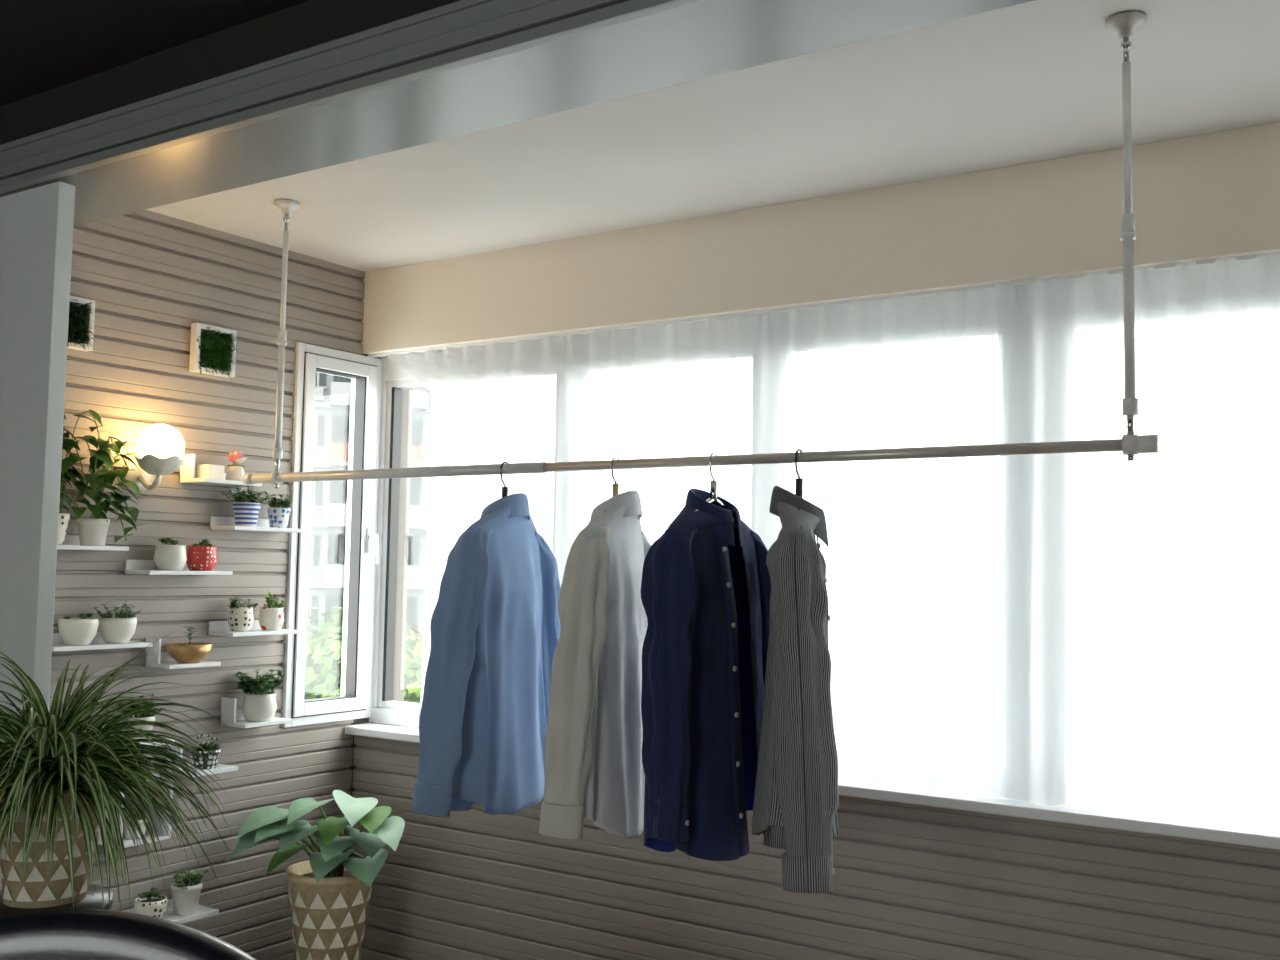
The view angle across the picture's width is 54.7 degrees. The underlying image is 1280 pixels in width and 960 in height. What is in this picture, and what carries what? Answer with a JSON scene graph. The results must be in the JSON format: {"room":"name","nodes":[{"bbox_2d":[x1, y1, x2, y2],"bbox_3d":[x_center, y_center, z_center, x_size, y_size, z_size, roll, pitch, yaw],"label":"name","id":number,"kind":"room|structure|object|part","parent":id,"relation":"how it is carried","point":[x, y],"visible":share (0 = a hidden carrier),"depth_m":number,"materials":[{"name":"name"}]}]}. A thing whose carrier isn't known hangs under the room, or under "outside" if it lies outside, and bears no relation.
{"room":"sunroom","nodes":[
{"label":"sunroom","id":0,"kind":"room"},
{"bbox_2d":[0,0,308,106],"bbox_3d":[-1.060,-1.105,0.219,4.856,0.100,4.550,-2,-5,33],"label":"ceiling","id":1,"kind":"structure","parent":0,"point":[45,45],"depth_m":2.46,"materials":[{"name":"paint"}]},
{"bbox_2d":[49,210,364,959],"bbox_3d":[-1.435,0.493,3.741,0.013,2.603,1.550,-2,-5,33],"label":"siding","id":2,"kind":"object","parent":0,"point":[149,276],"visible":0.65,"depth_m":3.86,"materials":[{"name":"wood"}]},
{"bbox_2d":[67,296,94,351],"bbox_3d":[-1.595,-0.440,3.470,0.061,0.155,0.151,-2,-5,33],"label":"plant","id":3,"kind":"object","parent":2,"relation":"attached to","point":[81,310],"visible":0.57,"depth_m":3.50,"materials":[{"name":"green plant"}]},
{"bbox_2d":[57,535,128,550],"bbox_3d":[-1.568,0.172,3.430,0.120,0.042,0.260,-2,-5,33],"label":"floating shelf","id":4,"kind":"object","parent":2,"relation":"attached to","point":[71,542],"visible":0.38,"depth_m":3.46,"materials":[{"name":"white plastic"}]},
{"bbox_2d":[57,409,116,544],"bbox_3d":[-1.569,-0.018,3.369,0.142,0.387,0.252,-1,-4,21],"label":"pothos","id":5,"kind":"object","parent":4,"relation":"on","point":[67,473],"visible":0.34,"depth_m":3.38,"materials":[{"name":"plant"}]},
{"bbox_2d":[57,513,69,544],"bbox_3d":[-1.600,0.133,3.370,0.082,0.085,0.082,-2,-5,33],"label":"pot","id":6,"kind":"object","parent":5,"relation":"on","point":[63,520],"depth_m":3.36,"materials":[{"name":"ceramic"}]},
{"bbox_2d":[72,436,142,545],"bbox_3d":[-1.483,0.032,3.478,0.168,0.307,0.247,-2,-5,33],"label":"pothos","id":7,"kind":"object","parent":4,"relation":"on","point":[93,531],"visible":0.98,"depth_m":3.45,"materials":[{"name":"green plant"}]},
{"bbox_2d":[77,518,109,545],"bbox_3d":[-1.534,0.147,3.470,0.086,0.075,0.086,-2,-5,33],"label":"pot","id":8,"kind":"object","parent":7,"relation":"on","point":[92,531],"depth_m":3.44,"materials":[{"name":"white ceramic"}]},
{"bbox_2d":[52,632,151,651],"bbox_3d":[-1.534,0.450,3.468,0.120,0.042,0.300,-2,-5,33],"label":"floating shelf","id":9,"kind":"object","parent":2,"relation":"attached to","point":[97,643],"visible":0.39,"depth_m":3.44,"materials":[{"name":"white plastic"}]},
{"bbox_2d":[58,613,98,644],"bbox_3d":[-1.555,0.411,3.425,0.104,0.088,0.104,-2,-5,33],"label":"potted succulent","id":10,"kind":"object","parent":9,"relation":"on","point":[82,630],"visible":1,"depth_m":3.39,"materials":[{"name":"ceramic"}]},
{"bbox_2d":[64,613,92,618],"bbox_3d":[-1.550,0.378,3.426,0.082,0.022,0.073,-2,-5,33],"label":"plant","id":11,"kind":"object","parent":10,"relation":"on","point":[82,616],"depth_m":3.43,"materials":[{"name":"green plant"}]},
{"bbox_2d":[93,601,142,642],"bbox_3d":[-1.487,0.405,3.522,0.124,0.118,0.114,-2,-5,33],"label":"potted succulent","id":12,"kind":"object","parent":9,"relation":"on","point":[120,628],"visible":1,"depth_m":3.49,"materials":[{"name":"ceramic"}]},
{"bbox_2d":[98,617,136,642],"bbox_3d":[-1.489,0.428,3.525,0.104,0.072,0.104,-2,-5,33],"label":"pot","id":13,"kind":"object","parent":12,"relation":"on","point":[112,629],"depth_m":3.49,"materials":[{"name":"white ceramic"}]},
{"bbox_2d":[93,601,142,617],"bbox_3d":[-1.487,0.375,3.524,0.124,0.058,0.114,-2,-5,33],"label":"plant","id":14,"kind":"object","parent":12,"relation":"on","point":[122,614],"depth_m":3.51,"materials":[{"name":"green plant"}]},
{"bbox_2d":[98,773,172,847],"bbox_3d":[-1.458,0.954,3.580,0.100,0.180,0.170,-2,-5,33],"label":"cube shelf","id":15,"kind":"object","parent":2,"relation":"attached to","point":[127,842],"visible":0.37,"depth_m":3.61,"materials":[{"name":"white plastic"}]},
{"bbox_2d":[123,808,146,838],"bbox_3d":[-1.461,0.989,3.575,0.081,0.088,0.076,-2,-5,33],"label":"potted succulent","id":16,"kind":"object","parent":15,"relation":"on","point":[143,828],"visible":0.2,"depth_m":3.56,"materials":[{"name":"ceramic"}]},
{"bbox_2d":[124,808,145,819],"bbox_3d":[-1.461,0.966,3.576,0.081,0.042,0.075,-2,-5,33],"label":"plant","id":17,"kind":"object","parent":16,"relation":"on","point":[139,817],"depth_m":3.57,"materials":[{"name":"green plant"}]},
{"bbox_2d":[97,717,174,745],"bbox_3d":[-1.456,0.722,3.575,0.120,0.087,0.180,-2,-5,33],"label":"floating shelf","id":18,"kind":"object","parent":2,"relation":"attached to","point":[98,717],"visible":0.02,"depth_m":3.56,"materials":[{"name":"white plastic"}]},
{"bbox_2d":[113,693,166,739],"bbox_3d":[-1.443,0.686,3.579,0.121,0.133,0.134,-2,-5,33],"label":"potted succulent","id":19,"kind":"object","parent":18,"relation":"on","point":[147,717],"visible":0.33,"depth_m":3.55,"materials":[{"name":"green plant"}]},
{"bbox_2d":[123,715,154,739],"bbox_3d":[-1.448,0.718,3.575,0.086,0.070,0.086,-2,-5,33],"label":"pot","id":20,"kind":"object","parent":19,"relation":"on","point":[141,717],"depth_m":3.55,"materials":[{"name":"white ceramic"}]},
{"bbox_2d":[113,693,166,717],"bbox_3d":[-1.443,0.657,3.581,0.121,0.075,0.134,-2,-5,33],"label":"plant","id":21,"kind":"object","parent":19,"relation":"on","point":[134,706],"depth_m":3.56,"materials":[{"name":"green plant"}]},
{"bbox_2d":[123,424,185,491],"bbox_3d":[-1.415,-0.064,3.618,0.184,0.198,0.135,-2,-5,33],"label":"lamp","id":22,"kind":"object","parent":2,"relation":"attached to","point":[160,448],"visible":0.99,"depth_m":3.57,"materials":[{"name":"glass"}]},
{"bbox_3d":[-1.399,-0.098,3.611,0.132,0.132,0.132,-2,-5,33],"label":"globe","id":23,"kind":"part","parent":22,"relation":"part of"},
{"bbox_2d":[123,899,218,923],"bbox_3d":[-1.411,1.274,3.619,0.120,0.042,0.340,-2,-5,33],"label":"floating shelf","id":24,"kind":"object","parent":2,"relation":"attached to","point":[202,911],"visible":0.15,"depth_m":3.67,"materials":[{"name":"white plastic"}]},
{"bbox_2d":[134,888,166,917],"bbox_3d":[-1.421,1.236,3.593,0.090,0.088,0.090,-2,-5,33],"label":"potted succulent","id":25,"kind":"object","parent":24,"relation":"on","point":[146,903],"visible":0.89,"depth_m":3.57,"materials":[{"name":"ceramic"}]},
{"bbox_2d":[138,888,160,898],"bbox_3d":[-1.425,1.203,3.592,0.069,0.021,0.079,-2,-5,33],"label":"plant","id":26,"kind":"object","parent":25,"relation":"on","point":[147,895],"depth_m":3.59,"materials":[{"name":"green plant"}]},
{"bbox_2d":[170,868,207,914],"bbox_3d":[-1.358,1.223,3.696,0.108,0.133,0.121,-2,-5,33],"label":"potted succulent","id":27,"kind":"object","parent":24,"relation":"on","point":[185,892],"visible":1,"depth_m":3.67,"materials":[{"name":"ceramic"}]},
{"bbox_2d":[170,880,201,914],"bbox_3d":[-1.355,1.247,3.692,0.090,0.085,0.090,-2,-5,33],"label":"pot","id":28,"kind":"object","parent":27,"relation":"on","point":[185,893],"depth_m":3.66,"materials":[{"name":"white ceramic"}]},
{"bbox_2d":[170,868,207,888],"bbox_3d":[-1.357,1.188,3.699,0.108,0.062,0.121,-2,-5,33],"label":"plant","id":29,"kind":"object","parent":27,"relation":"on","point":[189,880],"depth_m":3.70,"materials":[{"name":"green plant"}]},
{"bbox_2d":[125,560,232,574],"bbox_3d":[-1.380,0.263,3.712,0.120,0.042,0.290,-2,-5,33],"label":"floating shelf","id":30,"kind":"object","parent":2,"relation":"attached to","point":[143,567],"visible":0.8,"depth_m":3.65,"materials":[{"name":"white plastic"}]},
{"bbox_2d":[153,538,186,570],"bbox_3d":[-1.396,0.219,3.678,0.094,0.098,0.096,-2,-5,33],"label":"potted succulent","id":31,"kind":"object","parent":30,"relation":"on","point":[173,557],"visible":1,"depth_m":3.64,"materials":[{"name":"ceramic"}]},
{"bbox_2d":[158,538,179,544],"bbox_3d":[-1.396,0.182,3.669,0.058,0.026,0.052,2,-4,-10],"label":"plant","id":32,"kind":"object","parent":31,"relation":"on","point":[172,542],"depth_m":3.66,"materials":[{"name":"green plant"}]},
{"bbox_2d":[186,539,217,570],"bbox_3d":[-1.333,0.227,3.769,0.098,0.098,0.094,-2,-5,33],"label":"potted succulent","id":33,"kind":"object","parent":30,"relation":"on","point":[201,556],"visible":0.99,"depth_m":3.73,"materials":[{"name":"ceramic"}]},
{"bbox_2d":[192,539,213,545],"bbox_3d":[-1.334,0.193,3.772,0.053,0.029,0.098,5,-6,-43],"label":"plant","id":34,"kind":"object","parent":33,"relation":"on","point":[204,542],"depth_m":3.75,"materials":[{"name":"green plant"}]},
{"bbox_2d":[144,637,220,668],"bbox_3d":[-1.370,0.515,3.715,0.120,0.087,0.180,-2,-5,33],"label":"floating shelf","id":35,"kind":"object","parent":2,"relation":"attached to","point":[158,659],"visible":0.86,"depth_m":3.66,"materials":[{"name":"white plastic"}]},
{"bbox_2d":[165,627,212,662],"bbox_3d":[-1.351,0.493,3.711,0.136,0.107,0.136,-2,-5,33],"label":"potted succulent","id":36,"kind":"object","parent":35,"relation":"on","point":[188,652],"visible":1,"depth_m":3.67,"materials":[{"name":"metal"}]},
{"bbox_2d":[178,627,196,644],"bbox_3d":[-1.352,0.469,3.704,0.061,0.061,0.062,2,-4,-17],"label":"plant","id":37,"kind":"object","parent":36,"relation":"on","point":[188,643],"depth_m":3.71,"materials":[{"name":"green plant"}]},
{"bbox_2d":[165,642,212,662],"bbox_3d":[-1.352,0.519,3.709,0.136,0.055,0.136,-2,-5,33],"label":"pot","id":38,"kind":"object","parent":36,"relation":"on","point":[188,652],"depth_m":3.67,"materials":[{"name":"brown metal"}]},
{"bbox_2d":[166,744,237,776],"bbox_3d":[-1.329,0.843,3.763,0.120,0.087,0.170,-2,-5,33],"label":"floating shelf","id":39,"kind":"object","parent":2,"relation":"attached to","point":[223,768],"visible":0.32,"depth_m":3.72,"materials":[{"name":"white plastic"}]},
{"bbox_2d":[191,734,220,768],"bbox_3d":[-1.322,0.825,3.765,0.107,0.100,0.101,-2,-5,33],"label":"potted succulent","id":40,"kind":"object","parent":39,"relation":"on","point":[215,752],"visible":0.87,"depth_m":3.74,"materials":[{"name":"ceramic"}]},
{"bbox_3d":[-1.321,0.847,3.763,0.086,0.055,0.086,-2,-5,33],"label":"pot","id":41,"kind":"part","parent":40,"relation":"part of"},
{"bbox_2d":[189,323,236,378],"bbox_3d":[-1.327,-0.400,3.877,0.060,0.163,0.165,-2,-5,33],"label":"plant","id":42,"kind":"object","parent":2,"relation":"attached to","point":[213,349],"visible":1,"depth_m":3.87,"materials":[{"name":"green plant"}]},
{"bbox_2d":[179,454,261,486],"bbox_3d":[-1.301,-0.029,3.846,0.120,0.087,0.220,-2,-5,33],"label":"floating shelf","id":43,"kind":"object","parent":2,"relation":"attached to","point":[187,472],"visible":0.8,"depth_m":3.77,"materials":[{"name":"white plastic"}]},
{"bbox_2d":[196,464,223,479],"bbox_3d":[-1.322,-0.023,3.806,0.060,0.045,0.060,-2,-5,33],"label":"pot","id":44,"kind":"object","parent":43,"relation":"on","point":[210,471],"visible":0.76,"depth_m":3.78,"materials":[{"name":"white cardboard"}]},
{"bbox_2d":[225,450,246,480],"bbox_3d":[-1.268,-0.045,3.890,0.063,0.102,0.067,2,-4,-12],"label":"potted plant","id":45,"kind":"object","parent":43,"relation":"on","point":[234,472],"visible":0.92,"depth_m":3.87,"materials":[{"name":"pink plant"}]},
{"bbox_2d":[208,620,300,636],"bbox_3d":[-1.224,0.470,3.941,0.120,0.042,0.270,-2,-5,33],"label":"floating shelf","id":46,"kind":"object","parent":2,"relation":"attached to","point":[217,628],"visible":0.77,"depth_m":3.89,"materials":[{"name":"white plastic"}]},
{"bbox_2d":[227,595,258,631],"bbox_3d":[-1.262,0.418,3.888,0.099,0.114,0.088,-2,-5,33],"label":"potted succulent","id":47,"kind":"object","parent":46,"relation":"on","point":[240,619],"visible":1,"depth_m":3.86,"materials":[{"name":"ceramic"}]},
{"bbox_2d":[227,607,253,631],"bbox_3d":[-1.253,0.437,3.885,0.080,0.075,0.080,-2,-5,33],"label":"pot","id":48,"kind":"object","parent":47,"relation":"on","point":[240,619],"depth_m":3.85,"materials":[{"name":"ceramic"}]},
{"bbox_2d":[228,595,258,607],"bbox_3d":[-1.261,0.387,3.891,0.099,0.051,0.088,-2,-5,33],"label":"plant","id":49,"kind":"object","parent":47,"relation":"on","point":[234,604],"depth_m":3.88,"materials":[{"name":"green plant"}]},
{"bbox_2d":[258,592,286,629],"bbox_3d":[-1.187,0.421,3.987,0.094,0.123,0.099,-2,-5,33],"label":"potted succulent","id":50,"kind":"object","parent":46,"relation":"on","point":[270,618],"visible":1,"depth_m":3.96,"materials":[{"name":"ceramic"}]},
{"bbox_2d":[258,607,283,629],"bbox_3d":[-1.187,0.447,3.985,0.080,0.072,0.080,-2,-5,33],"label":"pot","id":51,"kind":"object","parent":50,"relation":"on","point":[270,618],"depth_m":3.95,"materials":[{"name":"ceramic"}]},
{"bbox_2d":[263,592,286,607],"bbox_3d":[-1.187,0.391,3.989,0.094,0.064,0.099,-2,-5,33],"label":"plant","id":52,"kind":"object","parent":50,"relation":"on","point":[270,601],"depth_m":3.99,"materials":[{"name":"green plant"}]},
{"bbox_2d":[220,697,292,727],"bbox_3d":[-1.217,0.733,3.938,0.120,0.087,0.190,-2,-5,33],"label":"floating shelf","id":53,"kind":"object","parent":2,"relation":"attached to","point":[232,717],"visible":0.8,"depth_m":3.88,"materials":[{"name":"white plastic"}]},
{"bbox_2d":[231,667,286,721],"bbox_3d":[-1.195,0.680,3.935,0.145,0.167,0.183,-2,-5,33],"label":"jade plant","id":54,"kind":"object","parent":53,"relation":"on","point":[259,706],"visible":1,"depth_m":3.90,"materials":[{"name":"green plant"}]},
{"bbox_3d":[-1.211,0.721,3.936,0.110,0.085,0.110,-2,-5,33],"label":"pot","id":55,"kind":"part","parent":54,"relation":"part of","materials":[{"name":"white ceramic"}]},
{"bbox_2d":[210,516,304,532],"bbox_3d":[-1.221,0.143,3.960,0.120,0.042,0.280,-2,-5,33],"label":"floating shelf","id":56,"kind":"object","parent":2,"relation":"attached to","point":[216,523],"visible":0.82,"depth_m":3.92,"materials":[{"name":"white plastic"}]},
{"bbox_2d":[222,486,267,526],"bbox_3d":[-1.250,0.080,3.903,0.119,0.133,0.157,-2,-5,33],"label":"potted succulent","id":57,"kind":"object","parent":56,"relation":"on","point":[246,512],"visible":0.98,"depth_m":3.88,"materials":[{"name":"ceramic"}]},
{"bbox_2d":[222,486,267,502],"bbox_3d":[-1.249,0.049,3.906,0.119,0.071,0.157,-2,-5,33],"label":"plant","id":58,"kind":"object","parent":57,"relation":"on","point":[250,497],"depth_m":3.89,"materials":[{"name":"green plant"}]},
{"bbox_2d":[232,502,260,526],"bbox_3d":[-1.245,0.110,3.912,0.086,0.075,0.086,-2,-5,33],"label":"pot","id":59,"kind":"object","parent":56,"relation":"on","point":[245,513],"depth_m":3.88,"materials":[{"name":"ceramic"}]},
{"bbox_2d":[264,491,292,527],"bbox_3d":[-1.173,0.098,4.021,0.104,0.117,0.102,2,-4,-20],"label":"potted succulent","id":60,"kind":"object","parent":56,"relation":"on","point":[279,516],"visible":0.98,"depth_m":4.00,"materials":[{"name":"ceramic"}]},
{"bbox_2d":[264,491,292,507],"bbox_3d":[-1.173,0.071,4.023,0.104,0.063,0.102,2,-4,-20],"label":"plant","id":61,"kind":"object","parent":60,"relation":"on","point":[281,503],"depth_m":4.01,"materials":[{"name":"green plant"}]},
{"bbox_2d":[267,508,290,527],"bbox_3d":[-1.174,0.124,4.020,0.073,0.065,0.073,-2,-5,33],"label":"pot","id":62,"kind":"object","parent":56,"relation":"on","point":[278,517],"depth_m":3.99,"materials":[{"name":"ceramic"}]},
{"bbox_2d":[0,0,459,144],"bbox_3d":[0.039,-0.860,1.883,4.556,0.113,0.007,-2,-5,33],"label":"door frame","id":63,"kind":"structure","parent":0,"point":[311,23],"depth_m":2.48,"materials":[{"name":"metal"}]},
{"bbox_2d":[348,280,412,857],"bbox_3d":[-2.575,0.361,2.145,0.136,2.600,6.000,-2,-5,33],"label":"wall","id":64,"kind":"structure","parent":0,"point":[400,629],"depth_m":4.61,"materials":[{"name":"paint"}]},
{"bbox_2d":[280,342,382,727],"bbox_3d":[-1.094,0.191,4.325,0.112,1.290,0.395,-2,-5,33],"label":"frame","id":65,"kind":"object","parent":64,"relation":"attached to","point":[365,644],"visible":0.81,"depth_m":4.26,"materials":[{"name":"white plastic"}]},
{"bbox_2d":[291,352,376,717],"bbox_3d":[-1.077,0.191,4.311,0.054,1.232,0.336,-2,-5,33],"label":"gasket","id":66,"kind":"object","parent":64,"relation":"attached to","point":[360,387],"visible":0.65,"depth_m":4.40,"materials":[{"name":"rubber"}]},
{"bbox_2d":[365,527,377,563],"bbox_3d":[-0.950,0.234,4.398,0.051,0.130,0.024,-2,-5,33],"label":"handle","id":67,"kind":"object","parent":64,"relation":"attached to","point":[369,531],"visible":1,"depth_m":4.40,"materials":[{"name":"white plastic"}]},
{"bbox_2d":[351,726,418,855],"bbox_3d":[0.958,1.321,3.196,4.568,0.955,0.241,-2,-5,33],"label":"wall","id":68,"kind":"structure","parent":0,"point":[401,726],"depth_m":4.38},
{"bbox_2d":[382,387,402,700],"bbox_3d":[0.730,0.178,3.395,3.893,1.125,0.042,-2,-5,33],"label":"gasket","id":69,"kind":"object","parent":68,"relation":"attached to","point":[397,393],"visible":0.14,"depth_m":4.45,"materials":[{"name":"rubber"}]},
{"bbox_2d":[369,357,424,726],"bbox_3d":[0.964,0.154,3.247,4.556,1.314,0.064,-2,-5,33],"label":"frame","id":70,"kind":"object","parent":68,"relation":"attached to","point":[393,375],"visible":0.16,"depth_m":4.44,"materials":[{"name":"white plastic"}]},
{"bbox_2d":[345,723,1279,849],"bbox_3d":[0.904,0.820,3.123,4.554,0.028,0.120,-2,-5,33],"label":"windowsill","id":71,"kind":"object","parent":68,"relation":"on","point":[1127,821],"visible":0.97,"depth_m":3.02,"materials":[{"name":"white plastic"}]},
{"bbox_2d":[411,493,560,816],"bbox_3d":[-0.350,0.418,3.040,0.177,0.775,0.533,-1,-5,25],"label":"dress shirt","id":72,"kind":"object","parent":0,"point":[495,625],"visible":0.99,"depth_m":2.92,"materials":[{"name":"fabric"}]},
{"bbox_2d":[0,0,1033,225],"bbox_3d":[0.108,-0.808,1.997,4.568,0.200,0.265,-2,-5,33],"label":"beam","id":73,"kind":"structure","parent":0,"point":[705,38],"depth_m":2.21,"materials":[{"name":"paint"}]},
{"bbox_2d":[0,181,74,890],"bbox_3d":[-1.588,0.530,2.876,0.680,2.380,0.040,-2,-5,33],"label":"wall","id":74,"kind":"structure","parent":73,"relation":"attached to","point":[36,224],"depth_m":2.76,"materials":[{"name":"white paint"}]},
{"bbox_2d":[0,0,702,193],"bbox_3d":[0.027,-0.757,1.861,4.556,0.094,0.042,-2,-5,33],"label":"sliding door track","id":75,"kind":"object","parent":73,"relation":"attached to","point":[461,33],"depth_m":2.25,"materials":[{"name":"metal"}]},
{"bbox_2d":[539,490,650,838],"bbox_3d":[-0.071,0.415,2.869,0.188,0.784,0.495,0,-4,18],"label":"dress shirt","id":76,"kind":"object","parent":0,"point":[594,770],"visible":0.91,"depth_m":2.69,"materials":[{"name":"fabric"}]},
{"bbox_2d":[640,488,770,860],"bbox_3d":[0.180,0.415,2.732,0.190,0.796,0.480,-2,-5,33],"label":"dress shirt","id":77,"kind":"object","parent":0,"point":[705,591],"visible":0.91,"depth_m":2.61,"materials":[{"name":"fabric"}]},
{"bbox_2d":[145,0,1279,271],"bbox_3d":[0.627,-0.893,2.781,4.856,0.100,1.600,-2,-5,33],"label":"ceiling","id":78,"kind":"structure","parent":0,"point":[1036,80],"depth_m":2.98,"materials":[{"name":"paint"}]},
{"bbox_2d":[242,11,1159,487],"bbox_3d":[-0.098,-0.422,2.967,2.505,0.837,0.076,-2,-5,33],"label":"rod","id":79,"kind":"object","parent":78,"relation":"hanging from","point":[1124,24],"visible":1,"depth_m":2.52,"materials":[{"name":"white metal"}]},
{"bbox_3d":[-1.037,-0.394,3.583,0.076,0.837,0.076,-2,-5,33],"label":"hanger post","id":80,"kind":"part","parent":79,"relation":"part of","materials":[{"name":"white metal"}]},
{"bbox_2d":[488,461,507,513],"bbox_3d":[-0.338,0.051,3.086,0.016,0.196,0.336,-1,-4,22],"label":"clothes hanger","id":81,"kind":"object","parent":79,"relation":"hanging from","point":[504,489],"visible":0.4,"depth_m":3.08,"materials":[{"name":"metal"}]},
{"bbox_2d":[603,457,619,511],"bbox_3d":[-0.058,0.043,2.902,0.016,0.196,0.336,0,-4,18],"label":"clothes hanger","id":82,"kind":"object","parent":79,"relation":"hanging from","point":[615,487],"visible":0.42,"depth_m":2.90,"materials":[{"name":"silver metal"}]},
{"bbox_3d":[-0.104,-0.035,2.939,2.505,0.038,0.038,-2,-5,33],"label":"rod","id":83,"kind":"part","parent":79,"relation":"part of","materials":[{"name":"white metal"}]},
{"bbox_2d":[695,452,726,510],"bbox_3d":[0.164,0.036,2.757,0.016,0.196,0.336,-2,-5,35],"label":"clothes hanger","id":84,"kind":"object","parent":79,"relation":"hanging from","point":[713,499],"visible":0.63,"depth_m":2.75,"materials":[{"name":"silver metal"}]},
{"bbox_2d":[795,449,802,509],"bbox_3d":[0.340,0.031,2.642,0.018,0.196,0.336,0,-4,9],"label":"clothes hanger","id":85,"kind":"object","parent":79,"relation":"hanging from","point":[798,481],"visible":0.35,"depth_m":2.64,"materials":[{"name":"metal"}]},
{"bbox_2d":[752,486,838,892],"bbox_3d":[0.331,0.409,2.606,0.178,0.797,0.442,0,-4,9],"label":"dress shirt","id":86,"kind":"object","parent":85,"relation":"hanging from","point":[796,796],"visible":1,"depth_m":2.41,"materials":[{"name":"fabric"}]},
{"bbox_3d":[0.910,-0.452,2.307,0.076,0.837,0.076,-2,-5,33],"label":"hanger post","id":87,"kind":"part","parent":79,"relation":"part of","materials":[{"name":"white metal"}]},
{"bbox_2d":[350,735,1279,959],"bbox_3d":[0.892,1.310,3.085,4.556,0.958,0.013,-2,-5,33],"label":"siding","id":88,"kind":"object","parent":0,"point":[911,881],"visible":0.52,"depth_m":3.33,"materials":[{"name":"wood"}]},
{"bbox_2d":[361,122,1279,357],"bbox_3d":[0.982,-0.650,3.322,4.568,0.295,0.276,-2,-5,33],"label":"lintel","id":89,"kind":"object","parent":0,"point":[1212,195],"visible":0.78,"depth_m":3.40,"materials":[{"name":"beige paint"}]},
{"bbox_2d":[368,251,1279,357],"bbox_3d":[0.930,-0.505,3.225,4.556,0.009,0.025,-2,-5,33],"label":"track","id":90,"kind":"object","parent":89,"relation":"attached to","point":[1252,256],"visible":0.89,"depth_m":3.53,"materials":[{"name":"white plastic"}]},
{"bbox_2d":[387,285,1023,797],"bbox_3d":[0.045,0.173,3.753,2.332,1.318,0.054,-2,-5,33],"label":"sheer curtain","id":91,"kind":"object","parent":90,"relation":"hanging from","point":[917,627],"visible":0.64,"depth_m":3.42,"materials":[{"name":"fabric"}]},
{"bbox_2d":[994,253,1279,829],"bbox_3d":[1.845,0.117,2.556,2.236,1.318,0.054,-2,-5,33],"label":"sheer curtain","id":92,"kind":"object","parent":90,"relation":"hanging from","point":[1142,595],"visible":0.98,"depth_m":2.97,"materials":[{"name":"fabric"}]},
{"bbox_3d":[-0.666,1.643,0.692,4.856,0.100,6.150,-2,-5,33],"label":"floor","id":93,"kind":"structure","parent":0,"visible":0},
{"bbox_2d":[0,884,112,915],"bbox_3d":[-1.041,1.212,2.133,0.250,0.955,0.244,-2,-5,33],"label":"plant stand","id":94,"kind":"object","parent":93,"relation":"on","point":[94,900],"visible":0.15,"depth_m":2.15,"materials":[{"name":"white wood"}]},
{"bbox_2d":[0,631,234,910],"bbox_3d":[-1.044,0.516,2.177,0.623,0.503,0.608,-3,-6,42],"label":"spider plant","id":95,"kind":"object","parent":94,"relation":"on","point":[57,784],"visible":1,"depth_m":2.12,"materials":[{"name":"green plant"}]},
{"bbox_3d":[-1.044,0.635,2.183,0.185,0.200,0.185,-2,-5,33],"label":"planter","id":96,"kind":"part","parent":95,"relation":"part of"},
{"bbox_2d":[0,909,255,959],"bbox_3d":[-0.818,1.126,1.542,0.670,1.049,0.554,1,-4,0],"label":"leather armchair","id":97,"kind":"object","parent":93,"relation":"on","point":[53,934],"visible":1,"depth_m":1.75,"materials":[{"name":"black leather"}]},
{"bbox_3d":[-0.974,1.693,3.837,0.260,0.241,0.259,-2,-5,33],"label":"plant stand","id":98,"kind":"object","parent":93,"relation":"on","visible":0},
{"bbox_2d":[223,790,404,959],"bbox_3d":[-0.988,1.268,3.849,0.542,0.608,0.315,0,-4,7],"label":"potted plant","id":99,"kind":"object","parent":98,"relation":"on","point":[330,891],"visible":1,"depth_m":3.78,"materials":[{"name":"plant"}]},
{"bbox_2d":[286,860,371,959],"bbox_3d":[-0.969,1.393,3.858,0.273,0.360,0.273,-2,-5,33],"label":"planter","id":100,"kind":"object","parent":99,"relation":"on","point":[329,911],"depth_m":3.76,"materials":[{"name":"ceramic"}]},
{"label":"outside","id":101,"kind":"structure","parent":0,"visible":0},
{"bbox_3d":[6.748,23.010,100.454,220.000,0.200,162.000,-2,-5,33],"label":"ground","id":102,"kind":"structure","parent":101,"visible":0},
{"bbox_2d":[305,605,420,684],"bbox_3d":[-8.517,10.857,36.845,8.132,14.447,8.486,-2,-5,33],"label":"tree","id":103,"kind":"object","parent":102,"relation":"on","point":[335,621],"visible":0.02,"depth_m":37.13,"materials":[{"name":"green plant"}]},
{"bbox_2d":[304,636,422,727],"bbox_3d":[-5.841,10.405,26.936,7.095,14.021,6.774,0,-4,10],"label":"tree","id":104,"kind":"object","parent":102,"relation":"on","point":[330,678],"visible":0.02,"depth_m":27.43,"materials":[{"name":"green plant"}]},
{"bbox_2d":[306,372,431,647],"bbox_3d":[-17.077,-0.532,64.986,14.200,41.120,13.200,2,-4,-13],"label":"apartment building","id":105,"kind":"structure","parent":102,"relation":"on","point":[332,392],"depth_m":59.76,"materials":[{"name":"paint"}]},
{"bbox_2d":[321,676,420,726],"bbox_3d":[-3.314,10.733,25.546,6.665,13.255,5.175,0,-4,19],"label":"tree","id":106,"kind":"object","parent":102,"relation":"on","point":[336,691],"visible":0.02,"depth_m":25.58,"materials":[{"name":"green plant"}]}
]}

